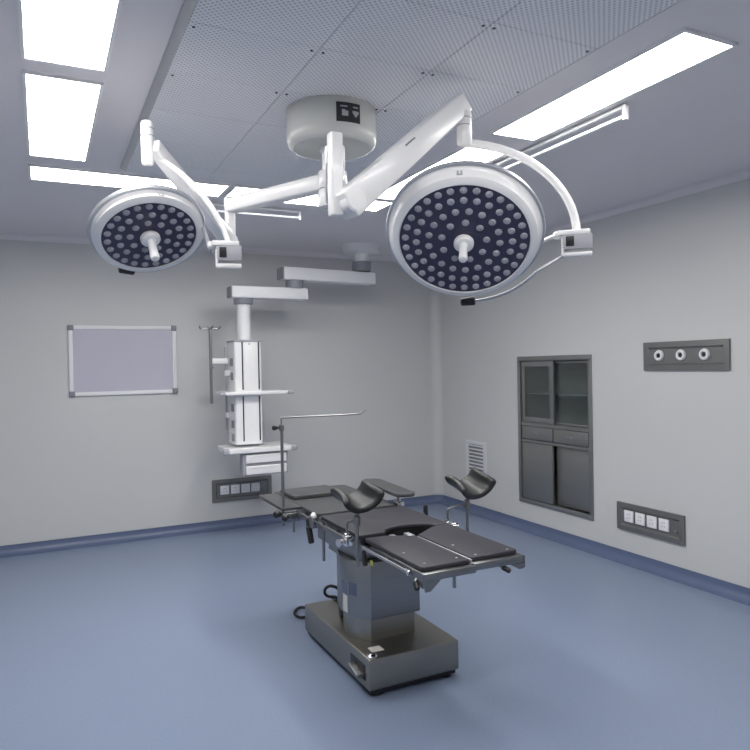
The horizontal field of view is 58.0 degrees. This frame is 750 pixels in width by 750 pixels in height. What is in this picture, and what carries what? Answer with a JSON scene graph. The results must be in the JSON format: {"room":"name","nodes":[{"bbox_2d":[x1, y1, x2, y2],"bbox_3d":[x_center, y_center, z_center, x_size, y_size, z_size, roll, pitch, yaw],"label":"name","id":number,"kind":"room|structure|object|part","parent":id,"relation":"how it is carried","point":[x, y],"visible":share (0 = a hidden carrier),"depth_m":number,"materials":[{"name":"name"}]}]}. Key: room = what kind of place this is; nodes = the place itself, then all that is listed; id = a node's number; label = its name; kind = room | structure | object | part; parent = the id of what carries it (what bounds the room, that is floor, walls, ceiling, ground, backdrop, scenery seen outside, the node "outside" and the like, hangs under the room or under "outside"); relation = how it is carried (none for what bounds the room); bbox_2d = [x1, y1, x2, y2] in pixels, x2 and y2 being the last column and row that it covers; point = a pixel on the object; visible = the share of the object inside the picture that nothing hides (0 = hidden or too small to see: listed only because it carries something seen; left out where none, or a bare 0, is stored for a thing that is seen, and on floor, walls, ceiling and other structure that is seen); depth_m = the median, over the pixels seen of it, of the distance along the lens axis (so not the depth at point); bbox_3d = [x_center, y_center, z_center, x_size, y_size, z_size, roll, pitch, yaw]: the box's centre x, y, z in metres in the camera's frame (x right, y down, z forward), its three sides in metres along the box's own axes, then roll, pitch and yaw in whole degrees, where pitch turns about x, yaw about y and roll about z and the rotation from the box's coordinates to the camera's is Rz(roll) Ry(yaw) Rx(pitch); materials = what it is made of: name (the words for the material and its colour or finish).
{"room":"operating room","nodes":[
{"label":"operating room","id":0,"kind":"room"},
{"bbox_2d":[0,239,432,545],"bbox_3d":[-1.806,0.135,6.727,6.497,2.820,0.150,-1,1,-26],"label":"wall","id":1,"kind":"structure","parent":0,"point":[77,466],"depth_m":6.64,"materials":[{"name":"white paint"}]},
{"bbox_2d":[67,325,177,396],"bbox_3d":[-2.354,-0.139,6.355,0.964,0.657,0.029,-1,1,-26],"label":"whiteboard","id":2,"kind":"object","parent":1,"relation":"attached to","point":[103,360],"visible":1,"depth_m":6.34,"materials":[{"name":"white plastic"}]},
{"bbox_3d":[-2.769,-0.431,6.149,0.050,0.050,0.029,-1,1,-26],"label":"frame corner","id":3,"kind":"part","parent":2,"relation":"part of","materials":[{"name":"grey plastic"}]},
{"bbox_3d":[-2.767,-0.128,6.155,0.036,0.557,0.023,-1,1,-26],"label":"frame rail","id":4,"kind":"part","parent":2,"relation":"part of","materials":[{"name":"white plastic"}]},
{"bbox_3d":[-2.758,0.176,6.157,0.050,0.050,0.029,-1,1,-26],"label":"frame corner","id":5,"kind":"part","parent":2,"relation":"part of","materials":[{"name":"grey plastic"}]},
{"bbox_3d":[-2.361,-0.444,6.354,0.864,0.036,0.023,-1,1,-26],"label":"frame rail","id":6,"kind":"part","parent":2,"relation":"part of","materials":[{"name":"white plastic"}]},
{"bbox_3d":[-2.349,0.167,6.362,0.864,0.036,0.023,-1,1,-26],"label":"frame rail","id":7,"kind":"part","parent":2,"relation":"part of","materials":[{"name":"white plastic"}]},
{"bbox_3d":[-1.943,-0.149,6.561,0.036,0.557,0.023,-1,1,-26],"label":"frame rail","id":8,"kind":"part","parent":2,"relation":"part of","materials":[{"name":"white plastic"}]},
{"bbox_2d":[0,233,395,261],"bbox_3d":[-1.966,-1.245,6.529,5.794,0.050,0.050,-1,1,-26],"label":"trim","id":9,"kind":"structure","parent":1,"relation":"attached to","point":[7,236],"depth_m":6.89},
{"bbox_2d":[0,495,445,557],"bbox_3d":[-1.851,1.504,6.554,5.895,0.088,0.130,-1,1,-26],"label":"baseboard","id":10,"kind":"structure","parent":1,"relation":"attached to","point":[209,526],"depth_m":6.47,"materials":[{"name":"blue plastic"}]},
{"bbox_2d":[212,475,271,502],"bbox_3d":[-1.345,1.155,6.863,0.612,0.226,0.019,-1,1,-26],"label":"panel","id":11,"kind":"object","parent":1,"relation":"attached to","point":[245,488],"visible":1,"depth_m":6.85,"materials":[{"name":"silver metal"}]},
{"bbox_2d":[220,485,228,494],"bbox_3d":[-1.506,1.154,6.781,0.088,0.088,0.013,-1,1,-26],"label":"socket","id":12,"kind":"object","parent":11,"relation":"attached to","point":[224,489],"depth_m":6.77,"materials":[{"name":"grey plastic"}]},
{"bbox_2d":[231,484,239,493],"bbox_3d":[-1.410,1.152,6.828,0.088,0.088,0.013,-1,1,-26],"label":"socket","id":13,"kind":"object","parent":11,"relation":"attached to","point":[235,488],"depth_m":6.82,"materials":[{"name":"grey plastic"}]},
{"bbox_3d":[-1.348,1.155,6.869,0.515,0.129,0.005,-1,1,-26],"label":"plate","id":14,"kind":"part","parent":11,"relation":"part of","materials":[{"name":"silver metal"}]},
{"bbox_2d":[241,483,249,492],"bbox_3d":[-1.315,1.149,6.875,0.088,0.088,0.013,-1,1,-26],"label":"socket","id":15,"kind":"object","parent":11,"relation":"attached to","point":[245,487],"depth_m":6.87,"materials":[{"name":"grey plastic"}]},
{"bbox_2d":[251,482,259,491],"bbox_3d":[-1.222,1.147,6.921,0.088,0.088,0.013,-1,1,-26],"label":"socket","id":16,"kind":"object","parent":11,"relation":"attached to","point":[255,486],"depth_m":6.92,"materials":[{"name":"grey plastic"}]},
{"bbox_2d":[429,288,444,494],"bbox_3d":[0.714,0.027,7.828,0.100,2.731,0.100,-1,1,-26],"label":"trim","id":17,"kind":"structure","parent":1,"relation":"attached to","point":[434,296],"depth_m":7.85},
{"bbox_2d":[0,504,749,749],"bbox_3d":[-0.165,1.621,3.134,5.897,0.120,7.757,-1,1,-26],"label":"floor","id":18,"kind":"structure","parent":0,"point":[196,641],"depth_m":3.74,"materials":[{"name":"blue plastic"}]},
{"bbox_2d":[259,409,524,695],"bbox_3d":[0.027,0.885,3.776,0.895,1.326,2.013,-2,1,-31],"label":"table","id":19,"kind":"object","parent":18,"relation":"on","point":[386,551],"visible":1,"depth_m":3.47,"materials":[{"name":"leather"}]},
{"bbox_3d":[-0.552,0.828,3.975,0.095,0.061,0.043,-1,1,19],"label":"clamp knob","id":20,"kind":"part","parent":19,"relation":"part of","materials":[{"name":"black plastic"}]},
{"bbox_3d":[-0.549,0.604,4.018,0.019,0.585,0.019,-1,1,-26],"label":"screen frame","id":21,"kind":"part","parent":19,"relation":"part of","materials":[{"name":"metal"}]},
{"bbox_3d":[-0.414,0.820,3.913,0.010,0.028,0.180,-1,1,-26],"label":"rail","id":22,"kind":"part","parent":19,"relation":"part of","materials":[{"name":"metal"}]},
{"bbox_3d":[-0.366,0.876,3.789,0.058,0.135,0.034,0,1,42],"label":"hanging lever","id":23,"kind":"part","parent":19,"relation":"part of","materials":[{"name":"black plastic"}]},
{"bbox_3d":[-0.255,0.808,4.250,0.490,0.024,0.755,-1,1,-26],"label":"plate","id":24,"kind":"part","parent":19,"relation":"part of","materials":[{"name":"metal"}]},
{"bbox_3d":[-0.316,1.367,4.162,0.245,0.362,0.745,-1,1,-26],"label":"power cord","id":25,"kind":"part","parent":19,"relation":"part of","materials":[{"name":"black rubber"}]},
{"bbox_3d":[-0.230,0.821,3.541,0.010,0.028,0.450,-1,1,-26],"label":"rail","id":26,"kind":"part","parent":19,"relation":"part of","materials":[{"name":"metal"}]},
{"bbox_3d":[0.009,0.810,3.714,0.490,0.024,0.400,-1,1,-26],"label":"seat plate","id":27,"kind":"part","parent":19,"relation":"part of","materials":[{"name":"metal"}]},
{"bbox_3d":[-0.169,0.826,3.330,0.047,0.040,0.040,-2,1,-43],"label":"clamp knob","id":28,"kind":"part","parent":19,"relation":"part of","materials":[{"name":"silver metal"}]},
{"bbox_3d":[-0.114,0.751,3.316,0.013,0.103,0.099,-2,1,-35],"label":"bent rod","id":29,"kind":"part","parent":19,"relation":"part of","materials":[{"name":"metal"}]},
{"bbox_3d":[-0.086,0.804,3.277,0.017,0.248,0.017,-1,1,-26],"label":"rest post","id":30,"kind":"part","parent":19,"relation":"part of","materials":[{"name":"metal"}]},
{"bbox_3d":[-0.050,0.869,3.204,0.026,0.074,0.039,-1,1,-26],"label":"lock lever","id":31,"kind":"part","parent":19,"relation":"part of","materials":[{"name":"black plastic"}]},
{"bbox_3d":[0.039,0.824,3.026,0.008,0.014,0.450,-1,1,-26],"label":"rail","id":32,"kind":"part","parent":19,"relation":"part of","materials":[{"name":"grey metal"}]},
{"bbox_3d":[0.170,0.863,2.770,0.026,0.039,0.037,-1,1,-26],"label":"lever knob","id":33,"kind":"part","parent":19,"relation":"part of","materials":[{"name":"black plastic"}]},
{"bbox_3d":[0.294,0.791,3.938,0.032,0.070,0.031,-1,1,-26],"label":"rail knob","id":34,"kind":"part","parent":19,"relation":"part of","materials":[{"name":"black plastic"}]},
{"bbox_3d":[0.235,0.858,2.751,0.076,0.042,0.006,-1,1,-26],"label":"corner plate","id":35,"kind":"part","parent":19,"relation":"part of","materials":[{"name":"metal"}]},
{"bbox_3d":[0.309,0.799,3.087,0.009,0.028,0.460,-1,1,-26],"label":"rail","id":36,"kind":"part","parent":19,"relation":"part of","materials":[{"name":"metal"}]},
{"bbox_3d":[0.439,0.736,3.620,0.117,0.103,0.013,-1,1,-10],"label":"bent rod","id":37,"kind":"part","parent":19,"relation":"part of","materials":[{"name":"metal"}]},
{"bbox_3d":[0.496,0.789,3.631,0.017,0.245,0.017,-1,1,-26],"label":"rest post","id":38,"kind":"part","parent":19,"relation":"part of","materials":[{"name":"metal"}]},
{"bbox_3d":[0.573,0.847,2.953,0.043,0.033,0.024,-1,1,29],"label":"lever knob","id":39,"kind":"part","parent":19,"relation":"part of","materials":[{"name":"black plastic"}]},
{"bbox_3d":[0.621,0.840,2.967,0.076,0.026,0.006,-1,1,-26],"label":"corner plate","id":40,"kind":"part","parent":19,"relation":"part of","materials":[{"name":"metal"}]},
{"bbox_2d":[0,0,749,255],"bbox_3d":[-0.087,-1.321,3.161,6.497,0.120,8.057,-1,1,-26],"label":"ceiling","id":41,"kind":"structure","parent":0,"point":[692,126],"depth_m":3.64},
{"bbox_2d":[22,69,103,161],"bbox_3d":[-1.540,-1.229,3.311,0.308,0.012,1.168,-1,1,-26],"label":"recessed light","id":42,"kind":"object","parent":41,"relation":"in","point":[61,112],"visible":1,"depth_m":3.17,"materials":[{"name":"white plastic"}]},
{"bbox_2d":[17,0,122,72],"bbox_3d":[-0.956,-1.224,2.127,0.310,0.012,1.218,-1,1,-26],"label":"recessed light","id":43,"kind":"object","parent":41,"relation":"in","point":[80,34],"visible":1,"depth_m":2.40,"materials":[{"name":"white plastic"}]},
{"bbox_2d":[28,164,230,196],"bbox_3d":[-1.560,-1.242,4.355,1.195,0.012,0.318,-1,1,-26],"label":"recessed light","id":44,"kind":"object","parent":41,"relation":"in","point":[36,172],"visible":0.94,"depth_m":4.26,"materials":[{"name":"white plastic"}]},
{"bbox_2d":[223,185,263,197],"bbox_3d":[-0.909,-1.259,4.651,0.198,0.011,0.356,-1,1,-26],"label":"recessed light","id":45,"kind":"object","parent":41,"relation":"in","point":[236,190],"depth_m":4.59,"materials":[{"name":"white plastic"}]},
{"bbox_2d":[213,203,300,220],"bbox_3d":[-0.956,-1.225,5.059,0.850,0.072,0.026,-1,1,-26],"label":"lamp","id":46,"kind":"object","parent":41,"relation":"attached to","point":[214,204],"visible":0.52,"depth_m":5.14,"materials":[{"name":"white plastic"}]},
{"bbox_2d":[199,242,379,475],"bbox_3d":[-0.761,-0.195,6.510,1.836,2.194,0.425,-1,1,-26],"label":"pendant","id":47,"kind":"object","parent":41,"relation":"hanging from","point":[244,393],"visible":0.99,"depth_m":6.22,"materials":[{"name":"white plastic"}]},
{"bbox_3d":[-1.384,0.127,6.284,0.012,0.770,0.027,-1,1,-26],"label":"rail","id":48,"kind":"part","parent":47,"relation":"part of","materials":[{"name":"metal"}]},
{"bbox_2d":[215,389,287,395],"bbox_3d":[-1.154,0.162,6.321,0.605,0.030,0.390,-1,1,-26],"label":"shelf","id":49,"kind":"object","parent":47,"relation":"attached to","point":[231,392],"depth_m":6.18,"materials":[{"name":"white metal"}]},
{"bbox_2d":[218,441,291,454],"bbox_3d":[-1.127,0.679,6.326,0.605,0.046,0.410,-1,1,-26],"label":"shelf","id":50,"kind":"object","parent":47,"relation":"attached to","point":[264,448],"depth_m":6.20,"materials":[{"name":"white metal"}]},
{"bbox_3d":[-0.996,0.759,6.200,0.381,0.077,0.023,-1,1,-26],"label":"drawer","id":51,"kind":"part","parent":47,"relation":"part of","materials":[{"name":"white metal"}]},
{"bbox_3d":[-0.994,0.863,6.202,0.381,0.078,0.023,-1,1,-26],"label":"drawer","id":52,"kind":"part","parent":47,"relation":"part of","materials":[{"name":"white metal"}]},
{"bbox_3d":[-0.999,-0.766,6.358,0.740,0.108,0.150,-2,1,-27],"label":"arm","id":53,"kind":"part","parent":47,"relation":"part of","materials":[{"name":"white plastic"}]},
{"bbox_3d":[-0.460,-0.969,6.656,1.016,0.118,0.150,-2,1,-33],"label":"arm","id":54,"kind":"part","parent":47,"relation":"part of","materials":[{"name":"white plastic"}]},
{"bbox_3d":[-0.139,-1.264,6.838,0.380,0.089,0.380,-1,1,-26],"label":"ceiling plate","id":55,"kind":"part","parent":47,"relation":"part of","materials":[{"name":"white plastic"}]},
{"bbox_2d":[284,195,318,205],"bbox_3d":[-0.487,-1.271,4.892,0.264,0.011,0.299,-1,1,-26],"label":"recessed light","id":56,"kind":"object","parent":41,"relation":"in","point":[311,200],"depth_m":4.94,"materials":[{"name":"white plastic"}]},
{"bbox_2d":[87,92,591,305],"bbox_3d":[-0.229,-0.721,2.866,2.208,0.846,1.259,-1,1,16],"label":"lamp","id":57,"kind":"object","parent":41,"relation":"hanging from","point":[465,227],"depth_m":2.74,"materials":[{"name":"white metal"}]},
{"bbox_3d":[-0.927,-0.571,2.783,0.374,0.218,0.314,-1,1,-26],"label":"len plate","id":58,"kind":"part","parent":57,"relation":"part of","materials":[{"name":"black plastic"}]},
{"bbox_3d":[-0.921,-0.558,2.776,0.081,0.062,0.073,-1,1,-26],"label":"handle","id":59,"kind":"part","parent":57,"relation":"part of","materials":[{"name":"white plastic"}]},
{"bbox_3d":[-0.900,-0.507,2.748,0.040,0.096,0.082,-2,1,-36],"label":"handle","id":60,"kind":"part","parent":57,"relation":"part of","materials":[{"name":"white plastic"}]},
{"bbox_3d":[-0.841,-0.522,2.940,0.448,0.152,0.137,-1,1,18],"label":"guard rail","id":61,"kind":"part","parent":57,"relation":"part of","materials":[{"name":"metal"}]},
{"bbox_3d":[-0.837,-0.817,3.190,0.066,0.328,0.807,-1,1,11],"label":"spring arm","id":62,"kind":"part","parent":57,"relation":"part of","materials":[{"name":"white metal"}]},
{"bbox_3d":[-0.743,-0.751,3.011,0.834,0.615,1.038,-1,1,36],"label":"surgical lamp","id":63,"kind":"part","parent":57,"relation":"part of","materials":[{"name":"white metal"}]},
{"bbox_3d":[-0.776,-0.801,3.628,0.050,0.305,0.050,-1,1,-26],"label":"arm post","id":64,"kind":"part","parent":57,"relation":"part of","materials":[{"name":"white metal"}]},
{"bbox_3d":[-0.470,-0.906,3.366,0.805,0.080,0.135,-1,1,36],"label":"extension arm","id":65,"kind":"part","parent":57,"relation":"part of","materials":[{"name":"white metal"}]},
{"bbox_3d":[-0.161,-0.821,2.870,0.136,0.080,0.743,-1,1,-7],"label":"extension arm","id":66,"kind":"part","parent":57,"relation":"part of","materials":[{"name":"white metal"}]},
{"bbox_3d":[-0.146,-0.740,2.500,0.050,0.307,0.050,-1,1,-26],"label":"arm post","id":67,"kind":"part","parent":57,"relation":"part of","materials":[{"name":"white metal"}]},
{"bbox_3d":[0.120,-0.867,2.645,0.639,0.562,0.098,-2,1,-34],"label":"spring arm","id":68,"kind":"part","parent":57,"relation":"part of","materials":[{"name":"white metal"}]},
{"bbox_3d":[0.355,-0.491,2.713,0.040,0.088,0.086,-1,1,9],"label":"handle","id":69,"kind":"part","parent":57,"relation":"part of","materials":[{"name":"white plastic"}]},
{"bbox_3d":[0.361,-0.535,2.753,0.079,0.069,0.075,-1,1,-26],"label":"handle","id":70,"kind":"part","parent":57,"relation":"part of","materials":[{"name":"white plastic"}]},
{"bbox_3d":[0.363,-0.546,2.763,0.481,0.369,0.443,-1,1,-26],"label":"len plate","id":71,"kind":"part","parent":57,"relation":"part of","materials":[{"name":"black plastic"}]},
{"bbox_3d":[0.614,-0.422,2.951,0.419,0.187,0.067,-1,1,23],"label":"guard rail","id":72,"kind":"part","parent":57,"relation":"part of","materials":[{"name":"metal"}]},
{"bbox_2d":[365,199,392,211],"bbox_3d":[0.016,-1.283,5.107,0.168,0.011,0.359,-1,1,-26],"label":"recessed light","id":73,"kind":"object","parent":41,"relation":"in","point":[375,206],"depth_m":5.11,"materials":[{"name":"white plastic"}]},
{"bbox_2d":[120,0,680,185],"bbox_3d":[-0.184,-1.241,3.031,1.506,0.033,3.006,-1,1,-26],"label":"panel","id":74,"kind":"object","parent":41,"relation":"attached to","point":[228,75],"visible":0.81,"depth_m":2.66,"materials":[{"name":"metal"}]},
{"bbox_3d":[-1.220,-1.230,4.043,0.481,0.018,0.218,-1,1,-26],"label":"perforated panel","id":75,"kind":"part","parent":74,"relation":"part of","materials":[{"name":"metal"}]},
{"bbox_3d":[-1.078,-1.229,3.753,0.481,0.018,0.423,-1,1,-26],"label":"perforated panel","id":76,"kind":"part","parent":74,"relation":"part of","materials":[{"name":"metal"}]},
{"bbox_3d":[-0.890,-1.228,3.372,0.481,0.018,0.423,-1,1,-26],"label":"perforated panel","id":77,"kind":"part","parent":74,"relation":"part of","materials":[{"name":"metal"}]},
{"bbox_3d":[-0.702,-1.226,2.991,0.481,0.018,0.423,-1,1,-26],"label":"perforated panel","id":78,"kind":"part","parent":74,"relation":"part of","materials":[{"name":"metal"}]},
{"bbox_3d":[-0.514,-1.224,2.610,0.481,0.018,0.423,-1,1,-26],"label":"perforated panel","id":79,"kind":"part","parent":74,"relation":"part of","materials":[{"name":"metal"}]},
{"bbox_3d":[-0.787,-1.241,4.256,0.481,0.018,0.218,-1,1,-26],"label":"perforated panel","id":80,"kind":"part","parent":74,"relation":"part of","materials":[{"name":"metal"}]},
{"bbox_3d":[-0.644,-1.240,3.967,0.481,0.018,0.423,-1,1,-26],"label":"perforated panel","id":81,"kind":"part","parent":74,"relation":"part of","materials":[{"name":"metal"}]},
{"bbox_3d":[-0.457,-1.239,3.585,0.481,0.018,0.423,-1,1,-26],"label":"perforated panel","id":82,"kind":"part","parent":74,"relation":"part of","materials":[{"name":"metal"}]},
{"bbox_3d":[-0.328,-1.223,2.230,0.481,0.018,0.418,-1,1,-26],"label":"perforated panel","id":83,"kind":"part","parent":74,"relation":"part of","materials":[{"name":"metal"}]},
{"bbox_3d":[-0.269,-1.237,3.204,0.481,0.018,0.423,-1,1,-26],"label":"perforated panel","id":84,"kind":"part","parent":74,"relation":"part of","materials":[{"name":"metal"}]},
{"bbox_3d":[-0.211,-1.252,4.180,0.481,0.018,0.423,-1,1,-26],"label":"perforated panel","id":85,"kind":"part","parent":74,"relation":"part of","materials":[{"name":"metal"}]},
{"bbox_2d":[286,95,376,207],"bbox_3d":[-0.200,-1.010,3.167,0.420,0.437,0.423,-1,1,-26],"label":"ceiling canopy","id":86,"kind":"object","parent":74,"relation":"attached to","point":[309,120],"visible":0.76,"depth_m":3.01,"materials":[{"name":"white metal"}]},
{"bbox_3d":[-0.081,-1.236,2.823,0.481,0.018,0.423,-1,1,-26],"label":"perforated panel","id":87,"kind":"part","parent":74,"relation":"part of","materials":[{"name":"metal"}]},
{"bbox_3d":[-0.023,-1.250,3.799,0.481,0.018,0.423,-1,1,-26],"label":"perforated panel","id":88,"kind":"part","parent":74,"relation":"part of","materials":[{"name":"metal"}]},
{"bbox_3d":[0.106,-1.234,2.444,0.481,0.018,0.418,-1,1,-26],"label":"perforated panel","id":89,"kind":"part","parent":74,"relation":"part of","materials":[{"name":"metal"}]},
{"bbox_3d":[0.165,-1.249,3.418,0.481,0.018,0.423,-1,1,-26],"label":"perforated panel","id":90,"kind":"part","parent":74,"relation":"part of","materials":[{"name":"metal"}]},
{"bbox_3d":[0.353,-1.247,3.036,0.481,0.018,0.423,-1,1,-26],"label":"perforated panel","id":91,"kind":"part","parent":74,"relation":"part of","materials":[{"name":"metal"}]},
{"bbox_3d":[0.291,-1.233,2.067,0.481,0.018,0.418,-1,1,-26],"label":"perforated panel","id":92,"kind":"part","parent":74,"relation":"part of","materials":[{"name":"metal"}]},
{"bbox_3d":[0.539,-1.246,2.657,0.481,0.018,0.418,-1,1,-26],"label":"perforated panel","id":93,"kind":"part","parent":74,"relation":"part of","materials":[{"name":"metal"}]},
{"bbox_3d":[0.725,-1.244,2.281,0.481,0.018,0.418,-1,1,-26],"label":"perforated panel","id":94,"kind":"part","parent":74,"relation":"part of","materials":[{"name":"metal"}]},
{"bbox_2d":[378,148,503,199],"bbox_3d":[0.370,-1.280,4.369,0.295,0.012,1.248,-1,1,-26],"label":"recessed light","id":95,"kind":"object","parent":41,"relation":"in","point":[461,154],"visible":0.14,"depth_m":4.00,"materials":[{"name":"white plastic"}]},
{"bbox_2d":[494,104,628,168],"bbox_3d":[0.926,-1.243,3.715,0.026,0.072,1.185,-1,1,-26],"label":"lamp","id":96,"kind":"object","parent":41,"relation":"attached to","point":[625,107],"visible":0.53,"depth_m":3.48,"materials":[{"name":"white plastic"}]},
{"bbox_2d":[489,27,737,140],"bbox_3d":[1.002,-1.275,3.086,0.295,0.012,1.208,-1,1,-26],"label":"recessed light","id":97,"kind":"object","parent":41,"relation":"in","point":[686,48],"visible":1,"depth_m":2.93,"materials":[{"name":"white plastic"}]},
{"bbox_2d":[441,178,749,587],"bbox_3d":[2.653,0.078,4.516,0.450,2.820,7.757,-1,1,-26],"label":"wall","id":98,"kind":"structure","parent":0,"point":[677,269],"depth_m":5.24,"materials":[{"name":"white paint"}]},
{"bbox_2d":[466,440,486,475],"bbox_3d":[1.078,0.915,7.223,0.021,0.415,0.370,-1,1,-26],"label":"air vent","id":99,"kind":"object","parent":98,"relation":"in","point":[476,452],"visible":0.73,"depth_m":7.21,"materials":[{"name":"white metal"}]},
{"bbox_2d":[517,354,593,520],"bbox_3d":[1.773,0.521,6.211,0.372,1.402,0.987,-1,1,-26],"label":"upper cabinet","id":100,"kind":"object","parent":98,"relation":"attached to","point":[554,393],"visible":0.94,"depth_m":6.27,"materials":[{"name":"metal"}]},
{"bbox_3d":[1.530,0.548,6.340,0.036,0.122,0.434,-1,1,-26],"label":"drawer","id":101,"kind":"part","parent":100,"relation":"part of","materials":[{"name":"silver metal"}]},
{"bbox_3d":[1.528,0.911,6.348,0.020,0.535,0.434,-1,1,-26],"label":"door","id":102,"kind":"part","parent":100,"relation":"part of","materials":[{"name":"silver metal"}]},
{"bbox_3d":[1.524,0.160,6.332,0.022,0.578,0.450,-1,1,-26],"label":"glass door","id":103,"kind":"part","parent":100,"relation":"part of","materials":[{"name":"glass"}]},
{"bbox_2d":[527,392,587,396],"bbox_3d":[1.797,0.175,6.221,0.277,0.012,0.935,-1,1,-26],"label":"shelf","id":104,"kind":"object","parent":100,"relation":"attached to","point":[529,394],"depth_m":6.37,"materials":[{"name":"metal"}]},
{"bbox_3d":[1.727,0.550,5.939,0.036,0.122,0.434,-1,1,-26],"label":"drawer","id":105,"kind":"part","parent":100,"relation":"part of","materials":[{"name":"silver metal"}]},
{"bbox_3d":[1.735,0.161,5.968,0.022,0.578,0.490,-1,1,-26],"label":"glass door","id":106,"kind":"part","parent":100,"relation":"part of","materials":[{"name":"glass"}]},
{"bbox_3d":[1.763,0.911,5.957,0.020,0.535,0.442,-1,1,-26],"label":"door","id":107,"kind":"part","parent":100,"relation":"part of","materials":[{"name":"silver metal"}]},
{"bbox_2d":[442,496,749,605],"bbox_3d":[2.471,1.450,4.360,0.075,0.088,7.624,-1,1,-26],"label":"baseboard","id":108,"kind":"structure","parent":98,"relation":"attached to","point":[722,588],"depth_m":5.42,"materials":[{"name":"blue plastic"}]},
{"bbox_2d":[545,168,749,233],"bbox_3d":[2.422,-1.300,4.342,0.050,0.050,7.654,-1,1,-26],"label":"trim","id":109,"kind":"structure","parent":98,"relation":"attached to","point":[743,174],"depth_m":5.00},
{"bbox_2d":[617,501,685,545],"bbox_3d":[2.095,1.125,5.170,0.019,0.216,0.636,-1,1,-26],"label":"panel","id":110,"kind":"object","parent":98,"relation":"attached to","point":[662,525],"visible":1,"depth_m":5.14,"materials":[{"name":"silver metal"}]},
{"bbox_2d":[624,510,633,522],"bbox_3d":[2.006,1.117,5.347,0.013,0.090,0.090,-1,1,-26],"label":"socket","id":111,"kind":"object","parent":110,"relation":"attached to","point":[628,514],"depth_m":5.34,"materials":[{"name":"grey plastic"}]},
{"bbox_2d":[635,512,644,525],"bbox_3d":[2.056,1.118,5.246,0.013,0.090,0.090,-1,1,-26],"label":"socket","id":112,"kind":"object","parent":110,"relation":"attached to","point":[639,516],"depth_m":5.24,"materials":[{"name":"grey plastic"}]},
{"bbox_3d":[2.102,1.125,5.173,0.005,0.119,0.539,-1,1,-26],"label":"plate","id":113,"kind":"part","parent":110,"relation":"part of","materials":[{"name":"silver metal"}]},
{"bbox_2d":[647,515,656,528],"bbox_3d":[2.105,1.118,5.146,0.013,0.090,0.090,-1,1,-26],"label":"socket","id":114,"kind":"object","parent":110,"relation":"attached to","point":[651,519],"depth_m":5.14,"materials":[{"name":"grey plastic"}]},
{"bbox_2d":[659,518,668,531],"bbox_3d":[2.155,1.119,5.045,0.013,0.090,0.090,-1,1,-26],"label":"socket","id":115,"kind":"object","parent":110,"relation":"attached to","point":[663,522],"depth_m":5.04,"materials":[{"name":"grey plastic"}]},
{"bbox_2d":[643,339,730,370],"bbox_3d":[2.215,-0.139,4.854,0.026,0.213,0.720,-1,1,-26],"label":"outlet panel","id":116,"kind":"object","parent":98,"relation":"attached to","point":[713,354],"visible":1,"depth_m":4.82,"materials":[{"name":"silver metal"}]},
{"bbox_2d":[654,350,663,360],"bbox_3d":[2.116,-0.145,5.048,0.021,0.082,0.082,-1,1,-26],"label":"outlet","id":117,"kind":"object","parent":116,"relation":"attached to","point":[658,354],"depth_m":5.04,"materials":[{"name":"white plastic"}]},
{"bbox_2d":[676,349,685,360],"bbox_3d":[2.201,-0.144,4.875,0.021,0.082,0.082,-1,1,-26],"label":"outlet","id":118,"kind":"object","parent":116,"relation":"attached to","point":[680,353],"depth_m":4.87,"materials":[{"name":"white plastic"}]},
{"bbox_3d":[2.224,-0.139,4.858,0.005,0.108,0.615,-1,1,-26],"label":"plate","id":119,"kind":"part","parent":116,"relation":"part of","materials":[{"name":"silver metal"}]},
{"bbox_2d":[699,348,709,359],"bbox_3d":[2.286,-0.144,4.702,0.021,0.082,0.082,-1,1,-26],"label":"outlet","id":120,"kind":"object","parent":116,"relation":"attached to","point":[704,353],"depth_m":4.69,"materials":[{"name":"white plastic"}]}
]}

